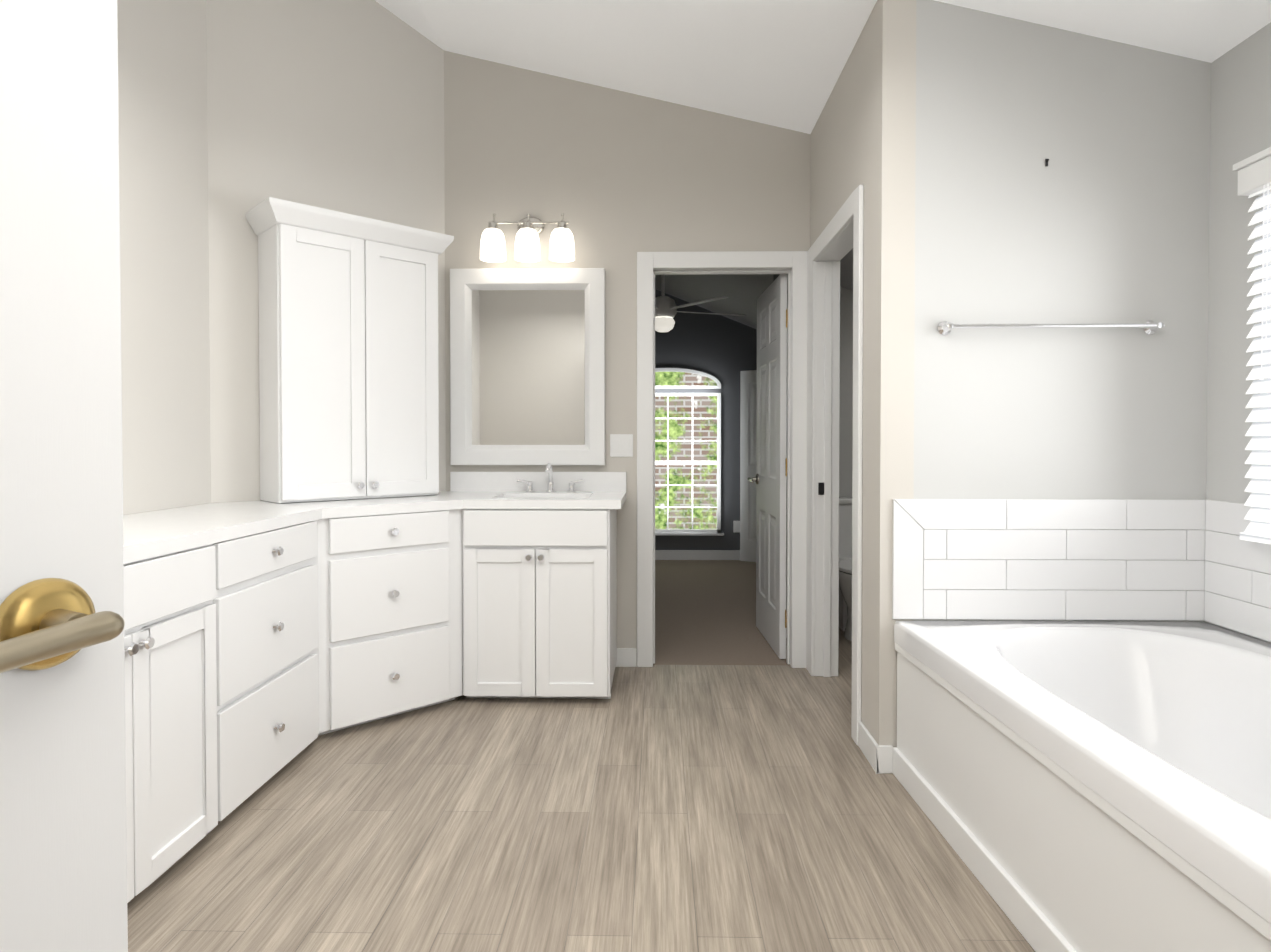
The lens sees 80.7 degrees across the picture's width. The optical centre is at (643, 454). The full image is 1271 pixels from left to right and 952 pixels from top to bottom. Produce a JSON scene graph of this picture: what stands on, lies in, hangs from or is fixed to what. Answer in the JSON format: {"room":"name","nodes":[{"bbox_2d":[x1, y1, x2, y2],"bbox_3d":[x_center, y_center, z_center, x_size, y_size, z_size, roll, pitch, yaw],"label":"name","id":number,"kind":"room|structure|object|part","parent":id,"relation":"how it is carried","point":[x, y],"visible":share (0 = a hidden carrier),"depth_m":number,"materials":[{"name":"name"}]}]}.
{"room":"bathroom","nodes":[
{"label":"bathroom","id":0,"kind":"room"},
{"bbox_2d":[117,0,210,514],"bbox_3d":[-1.895,-0.684,0.725,0.115,3.650,4.828,0,1,1],"label":"wall","id":1,"kind":"structure","parent":0,"point":[163,195],"depth_m":2.81,"materials":[{"name":"beige paint"}]},
{"bbox_2d":[206,0,445,502],"bbox_3d":[-1.447,-0.729,3.503,1.117,3.650,0.115,-1,1,-44],"label":"wall","id":2,"kind":"structure","parent":0,"point":[336,105],"depth_m":3.32,"materials":[{"name":"beige paint"}]},
{"bbox_2d":[127,628,1034,951],"bbox_3d":[0.029,1.152,1.606,4.020,0.050,6.600,0,1,1],"label":"floor","id":3,"kind":"structure","parent":0,"point":[707,809],"depth_m":2.16,"materials":[{"name":"brown wood"}]},
{"bbox_2d":[123,463,625,902],"bbox_3d":[-0.956,0.585,2.649,1.690,1.051,2.408,0,1,1],"label":"bathroom vanity","id":4,"kind":"object","parent":3,"relation":"on","point":[265,641],"visible":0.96,"depth_m":2.90,"materials":[{"name":"white wood"}]},
{"bbox_2d":[123,472,625,563],"bbox_3d":[-0.956,0.180,2.643,1.690,0.140,2.408,0,1,1],"label":"countertop","id":5,"kind":"structure","parent":4,"relation":"on","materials":[{"name":"stone"}]},
{"bbox_2d":[246,197,453,502],"bbox_3d":[-1.292,-0.413,3.359,0.814,1.220,0.302,-1,1,-44],"label":"cabinet","id":6,"kind":"object","parent":5,"relation":"on","point":[348,360],"visible":1,"depth_m":3.23,"materials":[{"name":"white wood"}]},
{"bbox_3d":[-1.292,-0.981,3.350,0.789,0.084,0.789,0,1,1],"label":"crown","id":7,"kind":"part","parent":6,"relation":"part of","materials":[{"name":"white wood"}]},
{"bbox_2d":[516,463,584,492],"bbox_3d":[-0.469,0.117,3.720,0.343,0.151,0.150,0,1,1],"label":"faucet","id":8,"kind":"object","parent":5,"relation":"on","point":[550,489],"depth_m":3.75,"materials":[{"name":"silver metal"}]},
{"bbox_2d":[839,497,851,641],"bbox_3d":[1.314,0.680,4.501,0.487,0.800,0.724,0,1,1],"label":"toilet","id":9,"kind":"object","parent":3,"relation":"on","point":[845,564],"visible":0.15,"depth_m":4.60,"materials":[{"name":"ceramic"}]},
{"bbox_3d":[1.327,0.476,4.756,0.470,0.400,0.207,0,1,1],"label":"tank","id":10,"kind":"part","parent":9,"relation":"part of","materials":[{"name":"ceramic"}]},
{"bbox_3d":[1.321,0.661,4.405,0.384,0.031,0.531,0,1,1],"label":"seat","id":11,"kind":"part","parent":9,"relation":"part of","materials":[{"name":"white paint"}]},
{"bbox_2d":[893,621,1270,951],"bbox_3d":[1.381,0.858,1.607,1.071,0.538,1.969,0,1,1],"label":"tub","id":12,"kind":"object","parent":3,"relation":"on","point":[1086,786],"visible":1,"depth_m":1.87,"materials":[{"name":"plastic"}]},
{"bbox_2d":[444,51,810,648],"bbox_3d":[-0.090,-0.735,3.878,2.098,3.650,0.120,0,1,1],"label":"wall","id":13,"kind":"structure","parent":0,"point":[619,179],"depth_m":3.81,"materials":[{"name":"paint"}]},
{"bbox_2d":[450,268,604,464],"bbox_3d":[-0.591,-0.441,3.809,0.785,0.995,0.045,0,1,1],"label":"mirror","id":14,"kind":"object","parent":13,"relation":"attached to","point":[528,367],"depth_m":3.81,"materials":[{"name":"white"}]},
{"bbox_3d":[-0.591,-0.441,3.809,0.785,0.995,0.045,0,1,1],"label":"mirror frame","id":15,"kind":"part","parent":14,"relation":"part of","materials":[{"name":"white wood"}]},
{"bbox_2d":[480,213,574,262],"bbox_3d":[-0.578,-1.087,3.737,0.472,0.240,0.168,0,1,1],"label":"sconce","id":16,"kind":"object","parent":13,"relation":"attached to","point":[527,245],"visible":1,"depth_m":3.68,"materials":[{"name":"white glass"}]},
{"bbox_2d":[462,647,636,666],"bbox_3d":[-0.528,1.043,3.848,0.982,0.095,0.012,0,1,1],"label":"baseboard","id":17,"kind":"structure","parent":13,"relation":"attached to","point":[626,657],"depth_m":3.83,"materials":[{"name":"white paint"}]},
{"bbox_2d":[610,434,632,456],"bbox_3d":[-0.115,-0.044,3.825,0.116,0.116,0.008,0,1,1],"label":"switch plate","id":18,"kind":"object","parent":13,"relation":"attached to","point":[621,437],"depth_m":3.82,"materials":[{"name":"white paint"}]},
{"bbox_3d":[-0.139,-0.044,3.823,0.032,0.066,0.003,0,1,1],"label":"light switch rocker","id":19,"kind":"part","parent":18,"relation":"part of","materials":[{"name":"white plastic"}]},
{"bbox_3d":[-0.091,-0.044,3.822,0.032,0.066,0.003,0,1,1],"label":"light switch rocker","id":20,"kind":"part","parent":18,"relation":"part of","materials":[{"name":"white plastic"}]},
{"bbox_2d":[637,185,863,745],"bbox_3d":[0.454,0.037,3.385,0.995,2.122,1.114,0,1,1],"label":"door frame","id":21,"kind":"structure","parent":13,"relation":"attached to","point":[837,250],"depth_m":3.72,"materials":[{"name":"white paint"}]},
{"bbox_2d":[748,274,786,658],"bbox_3d":[0.693,0.062,4.295,0.098,2.030,0.710,0,1,-1],"label":"bedroom door","id":22,"kind":"structure","parent":13,"relation":"in","point":[771,454],"depth_m":4.17,"materials":[{"name":"white wood"}]},
{"bbox_3d":[0.663,0.157,4.548,0.051,0.032,0.131,0,1,-1],"label":"bedroom door lever handle","id":23,"kind":"part","parent":22,"relation":"part of","materials":[{"name":"silver metal"}]},
{"bbox_2d":[755,474,758,483],"bbox_3d":[0.692,0.153,4.591,0.016,0.067,0.067,0,1,-1],"label":"rose","id":24,"kind":"object","parent":22,"relation":"attached to","point":[757,478],"visible":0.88,"depth_m":4.57,"materials":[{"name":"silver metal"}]},
{"bbox_2d":[785,309,787,627],"bbox_3d":[0.749,0.080,3.920,0.011,1.674,0.044,0,1,1],"label":"jamb hinges","id":25,"kind":"object","parent":13,"relation":"attached to","point":[786,472],"visible":0.5,"depth_m":3.94,"materials":[{"name":"gold metal"}]},
{"bbox_2d":[655,289,756,549],"bbox_3d":[-0.325,-0.866,7.372,3.800,3.800,0.120,0,1,1],"label":"wall","id":26,"kind":"structure","parent":0,"point":[722,349],"depth_m":7.30,"materials":[{"name":"grey paint"}]},
{"bbox_2d":[655,368,723,535],"bbox_3d":[0.233,-0.025,7.290,1.090,1.630,0.050,0,1,1],"label":"bedroom window","id":27,"kind":"structure","parent":26,"relation":"in","point":[687,463],"depth_m":7.30,"materials":[{"name":"white paint"}]},
{"bbox_2d":[655,550,739,559],"bbox_3d":[-0.327,0.987,7.335,3.600,0.095,0.012,0,1,1],"label":"baseboard","id":28,"kind":"structure","parent":26,"relation":"attached to","point":[659,554],"depth_m":7.31,"materials":[{"name":"white paint"}]},
{"bbox_2d":[733,521,739,531],"bbox_3d":[0.908,0.708,7.311,0.070,0.115,0.006,0,1,1],"label":"electrical outlet plate","id":29,"kind":"object","parent":26,"relation":"attached to","point":[736,526],"visible":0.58,"depth_m":7.31,"materials":[{"name":"white paint"}]},
{"bbox_2d":[653,560,789,664],"bbox_3d":[-0.632,1.087,5.703,3.248,0.049,3.630,0,1,1],"label":"floor","id":30,"kind":"structure","parent":0,"point":[705,612],"depth_m":4.98,"materials":[{"name":"beige carpet"}]},
{"bbox_2d":[655,248,852,328],"bbox_3d":[-0.356,-1.757,5.673,3.800,1.520,3.488,0,1,1],"label":"ceiling","id":31,"kind":"structure","parent":0,"point":[743,292],"depth_m":6.33,"materials":[{"name":"grey paint"}]},
{"bbox_2d":[655,275,744,331],"bbox_3d":[0.137,-1.234,5.613,1.279,0.653,1.231,0,1,1],"label":"ceiling fan","id":32,"kind":"object","parent":31,"relation":"hanging from","point":[666,307],"visible":0.52,"depth_m":5.50,"materials":[{"name":"white paint"}]},
{"bbox_2d":[375,0,1270,133],"bbox_3d":[0.045,-1.872,1.582,4.050,1.173,6.850,0,1,1],"label":"ceiling","id":33,"kind":"structure","parent":0,"point":[780,63],"depth_m":3.20,"materials":[{"name":"white paint"}]},
{"bbox_2d":[774,0,915,746],"bbox_3d":[0.898,-0.733,3.781,0.119,3.650,2.390,0,1,1],"label":"wall","id":34,"kind":"structure","parent":0,"point":[863,132],"depth_m":2.61,"materials":[{"name":"paint"}]},
{"bbox_2d":[818,483,823,494],"bbox_3d":[0.866,0.169,3.655,0.028,0.060,0.002,0,1,1],"label":"strike plate","id":35,"kind":"object","parent":34,"relation":"attached to","point":[820,488],"visible":1,"depth_m":3.65,"materials":[{"name":"grey metal"}]},
{"bbox_2d":[892,499,1270,641],"bbox_3d":[1.383,0.381,1.606,1.074,0.418,1.974,0,1,1],"label":"cladding","id":36,"kind":"object","parent":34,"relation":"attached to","point":[1085,559],"visible":0.94,"depth_m":2.58,"materials":[{"name":"white tile"}]},
{"bbox_2d":[839,286,852,496],"bbox_3d":[1.537,-0.751,4.907,1.117,3.650,0.115,0,1,1],"label":"wall","id":37,"kind":"structure","parent":0,"point":[846,403],"depth_m":4.86,"materials":[{"name":"paint"}]},
{"bbox_2d":[913,0,1210,621],"bbox_3d":[1.495,-0.715,2.632,1.117,3.650,0.115,0,1,1],"label":"wall","id":38,"kind":"structure","parent":0,"point":[1102,216],"depth_m":2.58,"materials":[{"name":"paint"}]},
{"bbox_2d":[937,320,1164,334],"bbox_3d":[1.388,-0.435,2.552,0.750,0.048,0.058,0,1,1],"label":"towel rail","id":39,"kind":"object","parent":38,"relation":"attached to","point":[1150,327],"visible":1,"depth_m":2.53,"materials":[{"name":"silver metal"}]},
{"bbox_2d":[1205,22,1270,642],"bbox_3d":[1.978,-0.698,1.598,0.115,3.650,6.715,0,1,1],"label":"wall","id":40,"kind":"structure","parent":0,"point":[1240,128],"depth_m":2.46,"materials":[{"name":"paint"}]},
{"bbox_2d":[1240,186,1270,543],"bbox_3d":[1.944,-0.299,1.873,0.178,1.147,0.925,0,1,1],"label":"window blind","id":41,"kind":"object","parent":40,"relation":"in","point":[1258,501],"depth_m":2.29,"materials":[{"name":"white paint"}]},
{"bbox_2d":[1233,147,1270,195],"bbox_3d":[1.879,-0.848,1.865,0.091,0.101,0.959,0,1,1],"label":"window valance","id":42,"kind":"object","parent":41,"relation":"attached to","point":[1254,173],"visible":0.92,"depth_m":2.27,"materials":[{"name":"white paint"}]},
{"bbox_2d":[1259,184,1270,537],"bbox_3d":[1.855,-0.295,2.233,0.014,1.087,0.038,0,1,-8],"label":"blind cord","id":43,"kind":"object","parent":42,"relation":"hanging from","point":[1261,376],"visible":1,"depth_m":2.22,"materials":[{"name":"white plastic"}]},
{"bbox_3d":[0.016,-0.669,-0.211,3.972,3.650,0.115,0,1,1],"label":"wall","id":44,"kind":"structure","parent":0,"visible":0},
{"bbox_2d":[0,0,127,951],"bbox_3d":[-0.577,0.129,0.263,0.035,2.030,0.760,0,1,21],"label":"entry door","id":45,"kind":"structure","parent":44,"relation":"in","point":[63,855],"depth_m":0.57,"materials":[{"name":"white wood"}]},
{"bbox_2d":[0,578,94,670],"bbox_3d":[-0.437,0.126,0.552,0.016,0.067,0.067,0,1,21],"label":"rose","id":46,"kind":"object","parent":45,"relation":"attached to","point":[26,608],"visible":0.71,"depth_m":0.54,"materials":[{"name":"gold metal"}]},
{"bbox_2d":[0,609,124,672],"bbox_3d":[-0.425,0.130,0.501,0.051,0.032,0.131,0,1,21],"label":"lever","id":47,"kind":"object","parent":45,"relation":"attached to","point":[60,632],"visible":1,"depth_m":0.52,"materials":[{"name":"gold metal"}]},
{"bbox_3d":[1.502,-0.846,6.121,0.100,3.800,2.315,0,1,1],"label":"wall","id":48,"kind":"structure","parent":0,"visible":0},
{"bbox_2d":[740,370,756,561],"bbox_3d":[1.184,0.119,7.090,0.600,1.840,0.030,1,1,36],"label":"closet door","id":49,"kind":"structure","parent":48,"relation":"in","point":[748,401],"depth_m":7.21,"materials":[{"name":"white paint"}]}
]}

